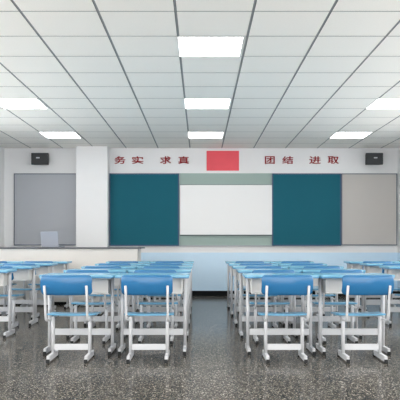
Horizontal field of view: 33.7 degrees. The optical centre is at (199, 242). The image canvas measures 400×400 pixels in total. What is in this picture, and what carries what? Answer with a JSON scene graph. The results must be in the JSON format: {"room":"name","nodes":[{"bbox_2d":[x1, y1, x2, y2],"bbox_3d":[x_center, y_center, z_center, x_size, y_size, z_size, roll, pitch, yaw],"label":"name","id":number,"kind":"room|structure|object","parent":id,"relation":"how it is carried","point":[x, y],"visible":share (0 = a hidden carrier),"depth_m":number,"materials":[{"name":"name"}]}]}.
{"room":"classroom","nodes":[
{"label":"classroom","id":0,"kind":"room"},
{"bbox_2d":[0,146,3,246],"bbox_3d":[-4.041,-0.472,5.898,0.200,3.076,14.796,0,0,0],"label":"wall","id":1,"kind":"structure","parent":0,"point":[1,148],"depth_m":13.10,"materials":[{"name":"paint"}]},
{"bbox_2d":[76,146,109,246],"bbox_3d":[-2.134,-0.422,13.148,0.621,2.976,0.296,0,0,0],"label":"wall pillar","id":2,"kind":"structure","parent":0,"point":[92,162],"depth_m":13.00,"materials":[{"name":"paint"}]},
{"bbox_2d":[0,0,399,147],"bbox_3d":[0.022,-1.960,5.867,8.326,0.100,15.259,0,0,0],"label":"ceiling","id":3,"kind":"structure","parent":0,"point":[143,33],"depth_m":7.39,"materials":[{"name":"tile"}]},
{"bbox_2d":[0,98,47,108],"bbox_3d":[-2.462,-1.907,9.039,0.622,0.006,0.645,0,0,0],"label":"recessed light","id":4,"kind":"object","parent":3,"relation":"in","point":[6,103],"visible":1,"depth_m":9.01,"materials":[{"name":"white plastic"}]},
{"bbox_2d":[39,132,80,137],"bbox_3d":[-2.462,-1.907,11.659,0.622,0.006,0.645,0,0,0],"label":"recessed light","id":5,"kind":"object","parent":3,"relation":"in","point":[46,134],"visible":1,"depth_m":11.58,"materials":[{"name":"white plastic"}]},
{"bbox_2d":[0,0,399,147],"bbox_3d":[0.118,-1.921,5.897,7.050,0.021,14.794,0,0,0],"label":"grid","id":6,"kind":"object","parent":3,"relation":"attached to","point":[11,0],"visible":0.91,"depth_m":7.42,"materials":[{"name":"grey metal"}]},
{"bbox_2d":[188,132,223,137],"bbox_3d":[0.098,-1.907,11.659,0.622,0.006,0.645,0,0,0],"label":"recessed light","id":7,"kind":"object","parent":3,"relation":"in","point":[190,134],"visible":1,"depth_m":11.58,"materials":[{"name":"white plastic"}]},
{"bbox_2d":[184,98,230,108],"bbox_3d":[0.098,-1.907,9.039,0.622,0.006,0.645,0,0,0],"label":"recessed light","id":8,"kind":"object","parent":3,"relation":"in","point":[190,103],"visible":1,"depth_m":9.01,"materials":[{"name":"white plastic"}]},
{"bbox_2d":[177,36,243,56],"bbox_3d":[0.098,-1.907,6.419,0.622,0.006,0.645,0,0,0],"label":"recessed light","id":9,"kind":"object","parent":3,"relation":"in","point":[188,46],"visible":1,"depth_m":6.39,"materials":[{"name":"white plastic"}]},
{"bbox_2d":[330,132,371,137],"bbox_3d":[2.658,-1.907,11.659,0.622,0.006,0.645,0,0,0],"label":"recessed light","id":10,"kind":"object","parent":3,"relation":"in","point":[337,134],"visible":1,"depth_m":11.59,"materials":[{"name":"white plastic"}]},
{"bbox_2d":[365,98,399,108],"bbox_3d":[2.658,-1.907,9.039,0.622,0.006,0.645,0,0,0],"label":"recessed light","id":11,"kind":"object","parent":3,"relation":"in","point":[380,103],"visible":1,"depth_m":9.07,"materials":[{"name":"white plastic"}]},
{"bbox_2d":[0,296,399,399],"bbox_3d":[0.022,1.166,5.998,8.326,0.200,14.996,0,0,0],"label":"floor","id":12,"kind":"structure","parent":0,"point":[216,364],"depth_m":5.74,"materials":[{"name":"stone"}]},
{"bbox_2d":[0,263,5,315],"bbox_3d":[-3.201,0.684,9.730,0.708,0.764,0.460,0,0,0],"label":"school desk","id":13,"kind":"object","parent":12,"relation":"on","point":[3,301],"visible":0.3,"depth_m":9.75,"materials":[{"name":"white metal"}]},
{"bbox_2d":[0,261,16,306],"bbox_3d":[-3.208,0.673,10.466,0.458,0.785,0.648,0,0,0],"label":"chair","id":14,"kind":"object","parent":12,"relation":"on","point":[0,261],"visible":0.2,"depth_m":10.43,"materials":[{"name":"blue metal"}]},
{"bbox_2d":[0,269,17,338],"bbox_3d":[-2.490,0.684,7.530,0.708,0.764,0.460,0,0,0],"label":"school desk","id":15,"kind":"object","parent":12,"relation":"on","point":[5,274],"visible":1,"depth_m":7.54,"materials":[{"name":"white metal"}]},
{"bbox_2d":[0,273,7,285],"bbox_3d":[-2.490,0.408,7.550,0.574,0.150,0.320,0,0,0],"label":"tray","id":16,"kind":"object","parent":15,"relation":"on","point":[3,276],"depth_m":7.47,"materials":[{"name":"white plastic"}]},
{"bbox_2d":[0,266,24,328],"bbox_3d":[-2.497,0.673,8.266,0.458,0.785,0.648,0,0,0],"label":"chair","id":17,"kind":"object","parent":12,"relation":"on","point":[14,296],"visible":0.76,"depth_m":8.23,"materials":[{"name":"white metal"}]},
{"bbox_2d":[0,261,27,306],"bbox_3d":[-3.201,0.684,10.830,0.708,0.764,0.460,0,0,0],"label":"school desk","id":18,"kind":"object","parent":12,"relation":"on","point":[24,282],"visible":0.3,"depth_m":10.85,"materials":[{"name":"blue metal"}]},
{"bbox_2d":[0,266,39,325],"bbox_3d":[-2.490,0.684,8.630,0.708,0.764,0.460,0,0,0],"label":"school desk","id":19,"kind":"object","parent":12,"relation":"on","point":[24,273],"visible":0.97,"depth_m":8.59,"materials":[{"name":"white metal"}]},
{"bbox_2d":[12,269,32,280],"bbox_3d":[-2.490,0.408,8.650,0.574,0.150,0.320,0,0,0],"label":"tray","id":20,"kind":"object","parent":19,"relation":"on","point":[21,274],"depth_m":8.57,"materials":[{"name":"white plastic"}]},
{"bbox_2d":[3,263,40,319],"bbox_3d":[-2.497,0.673,9.366,0.458,0.785,0.648,0,0,0],"label":"chair","id":21,"kind":"object","parent":12,"relation":"on","point":[4,264],"visible":0.45,"depth_m":9.32,"materials":[{"name":"white metal"}]},
{"bbox_2d":[6,263,57,315],"bbox_3d":[-2.490,0.684,9.730,0.708,0.764,0.460,0,0,0],"label":"school desk","id":22,"kind":"object","parent":12,"relation":"on","point":[45,268],"visible":0.27,"depth_m":9.72,"materials":[{"name":"white metal"}]},
{"bbox_2d":[35,266,50,275],"bbox_3d":[-2.490,0.408,9.750,0.574,0.150,0.320,0,0,0],"label":"tray","id":23,"kind":"object","parent":22,"relation":"on","point":[43,269],"depth_m":9.67,"materials":[{"name":"white plastic"}]},
{"bbox_2d":[24,261,56,308],"bbox_3d":[-2.497,0.673,10.466,0.458,0.785,0.648,0,0,0],"label":"chair","id":24,"kind":"object","parent":12,"relation":"on","point":[27,284],"visible":0.27,"depth_m":10.23,"materials":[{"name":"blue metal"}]},
{"bbox_2d":[23,261,71,308],"bbox_3d":[-2.490,0.684,10.830,0.708,0.764,0.460,0,0,0],"label":"school desk","id":25,"kind":"object","parent":12,"relation":"on","point":[62,265],"visible":0.44,"depth_m":10.81,"materials":[{"name":"white metal"}]},
{"bbox_2d":[54,264,65,272],"bbox_3d":[-2.490,0.408,10.850,0.574,0.150,0.320,0,0,0],"label":"tray","id":26,"kind":"object","parent":25,"relation":"on","point":[59,268],"depth_m":10.77,"materials":[{"name":"white plastic"}]},
{"bbox_2d":[40,275,99,363],"bbox_3d":[-1.179,0.673,6.066,0.458,0.785,0.648,0,0,0],"label":"chair","id":27,"kind":"object","parent":12,"relation":"on","point":[49,284],"visible":1,"depth_m":5.80,"materials":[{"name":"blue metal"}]},
{"bbox_2d":[0,247,144,304],"bbox_3d":[-2.459,0.571,11.713,2.904,0.990,0.735,0,0,0],"label":"counter","id":28,"kind":"object","parent":12,"relation":"on","point":[79,256],"depth_m":11.38,"materials":[{"name":"beige"}]},
{"bbox_2d":[41,232,64,246],"bbox_3d":[-2.633,-0.064,11.790,0.330,0.276,0.286,0,0,14],"label":"laptop","id":29,"kind":"object","parent":28,"relation":"on","point":[48,239],"visible":0.87,"depth_m":11.67,"materials":[{"name":"silver metal"}]},
{"bbox_2d":[0,247,144,248],"bbox_3d":[-2.459,0.088,11.713,2.904,0.025,0.735,0,0,0],"label":"countertop","id":30,"kind":"structure","parent":28,"relation":"on","point":[0,247],"depth_m":11.35,"materials":[{"name":"grey"}]},
{"bbox_2d":[39,273,118,354],"bbox_3d":[-1.167,0.684,6.430,0.708,0.764,0.460,0,0,0],"label":"school desk","id":31,"kind":"object","parent":12,"relation":"on","point":[102,283],"visible":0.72,"depth_m":6.44,"materials":[{"name":"white metal"}]},
{"bbox_2d":[91,278,110,293],"bbox_3d":[-1.167,0.408,6.450,0.574,0.150,0.320,0,0,0],"label":"tray","id":32,"kind":"object","parent":31,"relation":"on","point":[99,285],"depth_m":6.37,"materials":[{"name":"white plastic"}]},
{"bbox_2d":[66,270,114,343],"bbox_3d":[-1.179,0.673,7.166,0.458,0.785,0.648,0,0,0],"label":"chair","id":33,"kind":"object","parent":12,"relation":"on","point":[105,304],"visible":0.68,"depth_m":7.12,"materials":[{"name":"white metal"}]},
{"bbox_2d":[63,269,128,338],"bbox_3d":[-1.167,0.684,7.530,0.708,0.764,0.460,0,0,0],"label":"school desk","id":34,"kind":"object","parent":12,"relation":"on","point":[116,280],"visible":0.41,"depth_m":7.54,"materials":[{"name":"white metal"}]},
{"bbox_2d":[114,278,119,285],"bbox_3d":[-1.167,0.408,7.550,0.574,0.150,0.320,0,0,0],"label":"tray","id":35,"kind":"object","parent":34,"relation":"on","point":[116,280],"depth_m":7.47,"materials":[{"name":"white plastic"}]},
{"bbox_2d":[84,266,121,330],"bbox_3d":[-1.179,0.673,8.266,0.458,0.785,0.648,0,0,0],"label":"chair","id":36,"kind":"object","parent":12,"relation":"on","point":[117,295],"visible":0.44,"depth_m":8.11,"materials":[{"name":"white metal"}]},
{"bbox_2d":[81,266,136,325],"bbox_3d":[-1.167,0.684,8.630,0.708,0.764,0.460,0,0,0],"label":"school desk","id":37,"kind":"object","parent":12,"relation":"on","point":[96,309],"visible":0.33,"depth_m":8.65,"materials":[{"name":"white metal"}]},
{"bbox_2d":[98,263,130,317],"bbox_3d":[-1.179,0.673,9.366,0.458,0.785,0.648,0,0,0],"label":"chair","id":38,"kind":"object","parent":12,"relation":"on","point":[100,264],"visible":0.09,"depth_m":9.08,"materials":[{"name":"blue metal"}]},
{"bbox_2d":[95,263,144,315],"bbox_3d":[-1.167,0.684,9.730,0.708,0.764,0.460,0,0,0],"label":"school desk","id":39,"kind":"object","parent":12,"relation":"on","point":[97,264],"visible":0.27,"depth_m":9.74,"materials":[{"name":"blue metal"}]},
{"bbox_2d":[109,261,137,309],"bbox_3d":[-1.179,0.673,10.466,0.458,0.785,0.648,0,0,0],"label":"chair","id":40,"kind":"object","parent":12,"relation":"on","point":[115,305],"visible":0.18,"depth_m":10.19,"materials":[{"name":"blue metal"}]},
{"bbox_2d":[106,261,150,306],"bbox_3d":[-1.167,0.684,10.830,0.708,0.764,0.460,0,0,0],"label":"school desk","id":41,"kind":"object","parent":12,"relation":"on","point":[107,261],"visible":0.16,"depth_m":10.77,"materials":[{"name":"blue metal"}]},
{"bbox_2d":[121,275,173,363],"bbox_3d":[-0.469,0.673,6.066,0.458,0.785,0.648,0,0,0],"label":"chair","id":42,"kind":"object","parent":12,"relation":"on","point":[130,284],"visible":1,"depth_m":5.80,"materials":[{"name":"blue plastic"}]},
{"bbox_2d":[114,273,189,354],"bbox_3d":[-0.456,0.684,6.430,0.708,0.764,0.460,0,0,0],"label":"school desk","id":43,"kind":"object","parent":12,"relation":"on","point":[179,279],"visible":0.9,"depth_m":6.45,"materials":[{"name":"blue"}]},
{"bbox_2d":[172,278,182,293],"bbox_3d":[-0.456,0.408,6.450,0.574,0.150,0.320,0,0,0],"label":"tray","id":44,"kind":"object","parent":43,"relation":"on","point":[177,282],"depth_m":6.37,"materials":[{"name":"white plastic"}]},
{"bbox_2d":[134,270,177,343],"bbox_3d":[-0.469,0.673,7.166,0.458,0.785,0.648,0,0,0],"label":"chair","id":45,"kind":"object","parent":12,"relation":"on","point":[172,303],"visible":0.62,"depth_m":7.12,"materials":[{"name":"white metal"}]},
{"bbox_2d":[127,269,190,338],"bbox_3d":[-0.456,0.684,7.530,0.708,0.764,0.460,0,0,0],"label":"school desk","id":46,"kind":"object","parent":12,"relation":"on","point":[176,318],"visible":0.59,"depth_m":7.55,"materials":[{"name":"white metal"}]},
{"bbox_2d":[143,266,180,328],"bbox_3d":[-0.469,0.673,8.266,0.458,0.785,0.648,0,0,0],"label":"chair","id":47,"kind":"object","parent":12,"relation":"on","point":[144,267],"visible":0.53,"depth_m":8.05,"materials":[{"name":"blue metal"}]},
{"bbox_2d":[137,266,191,325],"bbox_3d":[-0.456,0.684,8.630,0.708,0.764,0.460,0,0,0],"label":"school desk","id":48,"kind":"object","parent":12,"relation":"on","point":[145,309],"visible":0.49,"depth_m":8.65,"materials":[{"name":"white metal"}]},
{"bbox_2d":[150,263,181,315],"bbox_3d":[-0.469,0.673,9.366,0.458,0.785,0.648,0,0,0],"label":"chair","id":49,"kind":"object","parent":12,"relation":"on","point":[151,264],"visible":0.15,"depth_m":9.07,"materials":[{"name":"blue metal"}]},
{"bbox_2d":[144,263,192,316],"bbox_3d":[-0.456,0.684,9.730,0.708,0.764,0.460,0,0,0],"label":"school desk","id":50,"kind":"object","parent":12,"relation":"on","point":[145,264],"visible":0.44,"depth_m":9.74,"materials":[{"name":"white metal"}]},
{"bbox_2d":[155,261,183,306],"bbox_3d":[-0.469,0.673,10.466,0.458,0.785,0.648,0,0,0],"label":"chair","id":51,"kind":"object","parent":12,"relation":"on","point":[156,261],"visible":0.09,"depth_m":10.18,"materials":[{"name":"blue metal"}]},
{"bbox_2d":[150,261,193,308],"bbox_3d":[-0.456,0.684,10.830,0.708,0.764,0.460,0,0,0],"label":"school desk","id":52,"kind":"object","parent":12,"relation":"on","point":[151,261],"visible":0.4,"depth_m":10.85,"materials":[{"name":"white metal"}]},
{"bbox_2d":[225,261,269,308],"bbox_3d":[0.775,0.684,10.830,0.708,0.764,0.460,0,0,0],"label":"school desk","id":53,"kind":"object","parent":12,"relation":"on","point":[226,262],"visible":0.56,"depth_m":10.85,"materials":[{"name":"white metal"}]},
{"bbox_2d":[235,261,263,306],"bbox_3d":[0.769,0.673,10.466,0.458,0.785,0.648,0,0,0],"label":"chair","id":54,"kind":"object","parent":12,"relation":"on","point":[236,261],"visible":0.12,"depth_m":10.21,"materials":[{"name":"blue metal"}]},
{"bbox_2d":[228,263,277,316],"bbox_3d":[0.775,0.684,9.730,0.708,0.764,0.460,0,0,0],"label":"school desk","id":55,"kind":"object","parent":12,"relation":"on","point":[229,264],"visible":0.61,"depth_m":9.75,"materials":[{"name":"white metal"}]},
{"bbox_2d":[238,263,271,315],"bbox_3d":[0.769,0.673,9.366,0.458,0.785,0.648,0,0,0],"label":"chair","id":56,"kind":"object","parent":12,"relation":"on","point":[241,264],"visible":0.19,"depth_m":9.08,"materials":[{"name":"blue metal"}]},
{"bbox_2d":[232,266,287,325],"bbox_3d":[0.775,0.684,8.630,0.708,0.764,0.460,0,0,0],"label":"school desk","id":57,"kind":"object","parent":12,"relation":"on","point":[236,274],"visible":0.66,"depth_m":8.65,"materials":[{"name":"white metal"}]},
{"bbox_2d":[242,266,281,328],"bbox_3d":[0.769,0.673,8.266,0.458,0.785,0.648,0,0,0],"label":"chair","id":58,"kind":"object","parent":12,"relation":"on","point":[274,324],"visible":0.37,"depth_m":8.03,"materials":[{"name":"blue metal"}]},
{"bbox_2d":[236,269,301,338],"bbox_3d":[0.775,0.684,7.530,0.708,0.764,0.460,0,0,0],"label":"school desk","id":59,"kind":"object","parent":12,"relation":"on","point":[242,281],"visible":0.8,"depth_m":7.55,"materials":[{"name":"white metal"}]},
{"bbox_2d":[242,276,245,285],"bbox_3d":[0.775,0.408,7.550,0.574,0.150,0.320,0,0,0],"label":"tray","id":60,"kind":"object","parent":59,"relation":"on","point":[243,279],"depth_m":7.47,"materials":[{"name":"white plastic"}]},
{"bbox_2d":[249,270,294,343],"bbox_3d":[0.769,0.673,7.166,0.458,0.785,0.648,0,0,0],"label":"chair","id":61,"kind":"object","parent":12,"relation":"on","point":[255,303],"visible":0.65,"depth_m":7.12,"materials":[{"name":"white metal"}]},
{"bbox_2d":[242,273,319,354],"bbox_3d":[0.775,0.684,6.430,0.708,0.764,0.460,0,0,0],"label":"school desk","id":62,"kind":"object","parent":12,"relation":"on","point":[253,280],"visible":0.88,"depth_m":6.45,"materials":[{"name":"white metal"}]},
{"bbox_2d":[249,278,261,293],"bbox_3d":[0.775,0.408,6.450,0.574,0.150,0.320,0,0,0],"label":"tray","id":63,"kind":"object","parent":62,"relation":"on","point":[255,284],"depth_m":6.37,"materials":[{"name":"white plastic"}]},
{"bbox_2d":[257,275,312,363],"bbox_3d":[0.769,0.673,6.066,0.458,0.785,0.648,0,0,0],"label":"chair","id":64,"kind":"object","parent":12,"relation":"on","point":[271,284],"visible":1,"depth_m":5.80,"materials":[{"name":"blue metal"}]},
{"bbox_2d":[269,261,313,306],"bbox_3d":[1.486,0.684,10.830,0.708,0.764,0.460,0,0,0],"label":"school desk","id":65,"kind":"object","parent":12,"relation":"on","point":[285,296],"visible":0.21,"depth_m":10.84,"materials":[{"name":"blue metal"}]},
{"bbox_2d":[281,261,309,311],"bbox_3d":[1.480,0.673,10.466,0.458,0.785,0.648,0,0,0],"label":"chair","id":66,"kind":"object","parent":12,"relation":"on","point":[282,261],"visible":0.06,"depth_m":10.17,"materials":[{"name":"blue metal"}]},
{"bbox_2d":[276,263,326,315],"bbox_3d":[1.486,0.684,9.730,0.708,0.764,0.460,0,0,0],"label":"school desk","id":67,"kind":"object","parent":12,"relation":"on","point":[279,264],"visible":0.26,"depth_m":9.72,"materials":[{"name":"white metal"}]},
{"bbox_2d":[291,263,323,315],"bbox_3d":[1.480,0.673,9.366,0.458,0.785,0.648,0,0,0],"label":"chair","id":68,"kind":"object","parent":12,"relation":"on","point":[293,264],"visible":0.22,"depth_m":9.09,"materials":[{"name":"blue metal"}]},
{"bbox_2d":[288,266,343,325],"bbox_3d":[1.486,0.684,8.630,0.708,0.764,0.460,0,0,0],"label":"school desk","id":69,"kind":"object","parent":12,"relation":"on","point":[298,309],"visible":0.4,"depth_m":8.65,"materials":[{"name":"white metal"}]},
{"bbox_2d":[297,266,339,328],"bbox_3d":[1.480,0.673,8.266,0.458,0.785,0.648,0,0,0],"label":"chair","id":70,"kind":"object","parent":12,"relation":"on","point":[330,324],"visible":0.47,"depth_m":8.13,"materials":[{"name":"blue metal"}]},
{"bbox_2d":[299,269,365,338],"bbox_3d":[1.486,0.684,7.530,0.708,0.764,0.460,0,0,0],"label":"school desk","id":71,"kind":"object","parent":12,"relation":"on","point":[315,280],"visible":0.39,"depth_m":7.54,"materials":[{"name":"white metal"}]},
{"bbox_2d":[313,278,317,285],"bbox_3d":[1.486,0.408,7.550,0.574,0.150,0.320,0,0,0],"label":"tray","id":72,"kind":"object","parent":71,"relation":"on","point":[315,280],"depth_m":7.47,"materials":[{"name":"white plastic"}]},
{"bbox_2d":[312,270,362,343],"bbox_3d":[1.480,0.673,7.166,0.458,0.785,0.648,0,0,0],"label":"chair","id":73,"kind":"object","parent":12,"relation":"on","point":[353,338],"visible":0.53,"depth_m":7.12,"materials":[{"name":"white metal"}]},
{"bbox_2d":[314,273,394,354],"bbox_3d":[1.486,0.684,6.430,0.708,0.764,0.460,0,0,0],"label":"school desk","id":74,"kind":"object","parent":12,"relation":"on","point":[328,283],"visible":0.65,"depth_m":6.45,"materials":[{"name":"white metal"}]},
{"bbox_2d":[322,278,342,293],"bbox_3d":[1.486,0.408,6.450,0.574,0.150,0.320,0,0,0],"label":"tray","id":75,"kind":"object","parent":74,"relation":"on","point":[329,285],"depth_m":6.37,"materials":[{"name":"white plastic"}]},
{"bbox_2d":[331,275,393,363],"bbox_3d":[1.480,0.673,6.066,0.458,0.785,0.648,0,0,0],"label":"chair","id":76,"kind":"object","parent":12,"relation":"on","point":[351,284],"visible":1,"depth_m":5.80,"materials":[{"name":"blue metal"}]},
{"bbox_2d":[343,261,392,307],"bbox_3d":[2.751,0.684,10.830,0.708,0.764,0.460,0,0,0],"label":"school desk","id":77,"kind":"object","parent":12,"relation":"on","point":[350,264],"visible":0.27,"depth_m":10.77,"materials":[{"name":"white metal"}]},
{"bbox_2d":[349,264,362,269],"bbox_3d":[2.751,0.408,10.850,0.574,0.150,0.320,0,0,0],"label":"tray","id":78,"kind":"object","parent":77,"relation":"on","point":[351,266],"depth_m":10.77,"materials":[{"name":"white plastic"}]},
{"bbox_2d":[359,261,391,310],"bbox_3d":[2.744,0.673,10.466,0.458,0.785,0.648,0,0,0],"label":"chair","id":79,"kind":"object","parent":12,"relation":"on","point":[360,306],"visible":0.21,"depth_m":10.22,"materials":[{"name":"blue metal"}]},
{"bbox_2d":[359,263,399,311],"bbox_3d":[2.751,0.684,9.730,0.708,0.764,0.460,0,0,0],"label":"school desk","id":80,"kind":"object","parent":12,"relation":"on","point":[368,267],"visible":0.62,"depth_m":9.74,"materials":[{"name":"white metal"}]},
{"bbox_2d":[366,266,381,272],"bbox_3d":[2.751,0.408,9.750,0.574,0.150,0.320,0,0,0],"label":"tray","id":81,"kind":"object","parent":80,"relation":"on","point":[369,269],"depth_m":9.67,"materials":[{"name":"white plastic"}]},
{"bbox_2d":[379,266,399,325],"bbox_3d":[2.751,0.684,8.630,0.708,0.764,0.460,0,0,0],"label":"school desk","id":82,"kind":"object","parent":12,"relation":"on","point":[394,270],"visible":0.66,"depth_m":8.57,"materials":[{"name":"white metal"}]},
{"bbox_2d":[387,269,399,280],"bbox_3d":[2.751,0.408,8.650,0.574,0.150,0.320,0,0,0],"label":"tray","id":83,"kind":"object","parent":82,"relation":"on","point":[396,272],"depth_m":8.57,"materials":[{"name":"white plastic"}]},
{"bbox_2d":[379,263,399,315],"bbox_3d":[2.744,0.673,9.366,0.458,0.785,0.648,0,0,0],"label":"chair","id":84,"kind":"object","parent":12,"relation":"on","point":[384,264],"visible":0.15,"depth_m":9.08,"materials":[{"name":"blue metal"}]},
{"bbox_2d":[390,261,399,306],"bbox_3d":[3.462,0.684,10.830,0.708,0.764,0.460,0,0,0],"label":"school desk","id":85,"kind":"object","parent":12,"relation":"on","point":[392,294],"visible":0.22,"depth_m":10.84,"materials":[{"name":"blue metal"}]},
{"bbox_2d":[4,147,397,252],"bbox_3d":[0.022,-0.472,13.396,8.326,3.076,0.200,0,0,0],"label":"wall","id":86,"kind":"structure","parent":0,"point":[15,160],"depth_m":13.30,"materials":[{"name":"paint"}]},
{"bbox_2d":[31,153,48,164],"bbox_3d":[-3.169,-1.668,13.159,0.345,0.232,0.252,0,0,0],"label":"wall speaker","id":87,"kind":"object","parent":86,"relation":"attached to","point":[36,158],"visible":1,"depth_m":13.04,"materials":[{"name":"grey plastic"}]},
{"bbox_2d":[14,173,75,244],"bbox_3d":[-3.089,-0.676,13.280,1.311,1.448,0.031,0,0,0],"label":"display panel","id":88,"kind":"object","parent":86,"relation":"attached to","point":[43,202],"visible":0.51,"depth_m":13.27,"materials":[{"name":"grey"}]},
{"bbox_2d":[115,156,124,163],"bbox_3d":[-1.612,-1.670,13.287,0.226,0.153,0.016,0,0,0],"label":"letter","id":89,"kind":"object","parent":86,"relation":"attached to","point":[118,157],"depth_m":13.28,"materials":[{"name":"red plastic"}]},
{"bbox_2d":[132,156,142,163],"bbox_3d":[-1.257,-1.670,13.287,0.230,0.153,0.016,0,0,0],"label":"letter","id":90,"kind":"object","parent":86,"relation":"attached to","point":[137,157],"depth_m":13.28,"materials":[{"name":"red plastic"}]},
{"bbox_2d":[160,156,170,163],"bbox_3d":[-0.693,-1.670,13.287,0.222,0.153,0.016,0,0,0],"label":"letter","id":91,"kind":"object","parent":86,"relation":"attached to","point":[168,158],"depth_m":13.28,"materials":[{"name":"red plastic"}]},
{"bbox_2d":[178,156,188,163],"bbox_3d":[-0.330,-1.670,13.287,0.222,0.153,0.016,0,0,0],"label":"letter","id":92,"kind":"object","parent":86,"relation":"attached to","point":[183,157],"depth_m":13.28,"materials":[{"name":"red plastic"}]},
{"bbox_2d":[4,148,397,148],"bbox_3d":[0.022,-1.901,13.287,7.926,0.017,0.020,0,0,0],"label":"trim","id":93,"kind":"structure","parent":86,"relation":"attached to","point":[4,148],"depth_m":13.28,"materials":[{"name":"paint"}]},
{"bbox_2d":[207,151,238,170],"bbox_3d":[0.459,-1.657,13.290,0.652,0.399,0.014,0,0,0],"label":"flag","id":94,"kind":"object","parent":86,"relation":"attached to","point":[216,160],"visible":1,"depth_m":13.28,"materials":[{"name":"red fabric"}]},
{"bbox_2d":[179,173,271,245],"bbox_3d":[0.513,-0.668,13.279,1.976,1.468,0.033,0,0,0],"label":"board","id":95,"kind":"object","parent":86,"relation":"attached to","point":[184,178],"visible":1,"depth_m":13.27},
{"bbox_2d":[109,173,178,245],"bbox_3d":[-1.119,-0.669,13.242,1.395,1.451,0.042,0,0,0],"label":"chalkboard","id":96,"kind":"object","parent":95,"relation":"attached to","point":[143,207],"visible":1,"depth_m":13.23,"materials":[{"name":"blue"}]},
{"bbox_2d":[180,185,271,235],"bbox_3d":[0.521,-0.658,13.243,1.845,1.027,0.042,0,0,0],"label":"projection screen","id":97,"kind":"object","parent":95,"relation":"attached to","point":[205,210],"visible":1,"depth_m":13.23,"materials":[{"name":"white fabric"}]},
{"bbox_2d":[272,173,340,245],"bbox_3d":[2.139,-0.669,13.242,1.383,1.451,0.042,0,0,0],"label":"chalkboard","id":98,"kind":"object","parent":95,"relation":"attached to","point":[306,207],"visible":1,"depth_m":13.23,"materials":[{"name":"blue"}]},
{"bbox_2d":[141,253,396,290],"bbox_3d":[0.022,0.580,13.293,7.926,0.772,0.008,0,0,0],"label":"wainscot","id":99,"kind":"structure","parent":86,"relation":"attached to","point":[209,270],"depth_m":13.29,"materials":[{"name":"paint"}]},
{"bbox_2d":[265,156,274,163],"bbox_3d":[1.406,-1.670,13.287,0.197,0.153,0.016,0,0,0],"label":"letter","id":100,"kind":"object","parent":86,"relation":"attached to","point":[270,158],"depth_m":13.28,"materials":[{"name":"red plastic"}]},
{"bbox_2d":[282,156,292,163],"bbox_3d":[1.767,-1.670,13.287,0.218,0.153,0.016,0,0,0],"label":"letter","id":101,"kind":"object","parent":86,"relation":"attached to","point":[289,157],"depth_m":13.28,"materials":[{"name":"red plastic"}]},
{"bbox_2d":[182,291,396,295],"bbox_3d":[0.022,1.014,13.287,7.926,0.103,0.018,0,0,0],"label":"baseboard","id":102,"kind":"structure","parent":86,"relation":"attached to","point":[194,293],"depth_m":13.28,"materials":[{"name":"black"}]},
{"bbox_2d":[309,156,320,163],"bbox_3d":[2.317,-1.670,13.287,0.234,0.153,0.016,0,0,0],"label":"letter","id":103,"kind":"object","parent":86,"relation":"attached to","point":[315,158],"depth_m":13.28,"materials":[{"name":"red plastic"}]},
{"bbox_2d":[328,156,337,163],"bbox_3d":[2.685,-1.670,13.287,0.222,0.153,0.016,0,0,0],"label":"letter","id":104,"kind":"object","parent":86,"relation":"attached to","point":[332,157],"depth_m":13.28,"materials":[{"name":"red plastic"}]},
{"bbox_2d":[341,173,396,244],"bbox_3d":[3.406,-0.676,13.280,1.124,1.448,0.031,0,0,0],"label":"display panel","id":105,"kind":"object","parent":86,"relation":"attached to","point":[368,200],"visible":1,"depth_m":13.27,"materials":[{"name":"grey"}]},
{"bbox_2d":[365,153,382,164],"bbox_3d":[3.451,-1.668,13.159,0.345,0.232,0.252,0,0,0],"label":"wall speaker","id":106,"kind":"object","parent":86,"relation":"attached to","point":[370,158],"visible":1,"depth_m":13.04,"materials":[{"name":"grey plastic"}]},
{"bbox_2d":[398,147,399,252],"bbox_3d":[4.085,-0.472,5.898,0.200,3.076,14.796,0,0,0],"label":"wall","id":107,"kind":"structure","parent":0,"point":[399,147],"depth_m":13.18,"materials":[{"name":"paint"}]},
{"bbox_2d":[397,253,399,287],"bbox_3d":[3.981,0.580,5.894,0.008,0.772,14.788,0,0,0],"label":"wainscot","id":108,"kind":"structure","parent":107,"relation":"attached to","point":[398,254],"depth_m":13.22,"materials":[{"name":"paint"}]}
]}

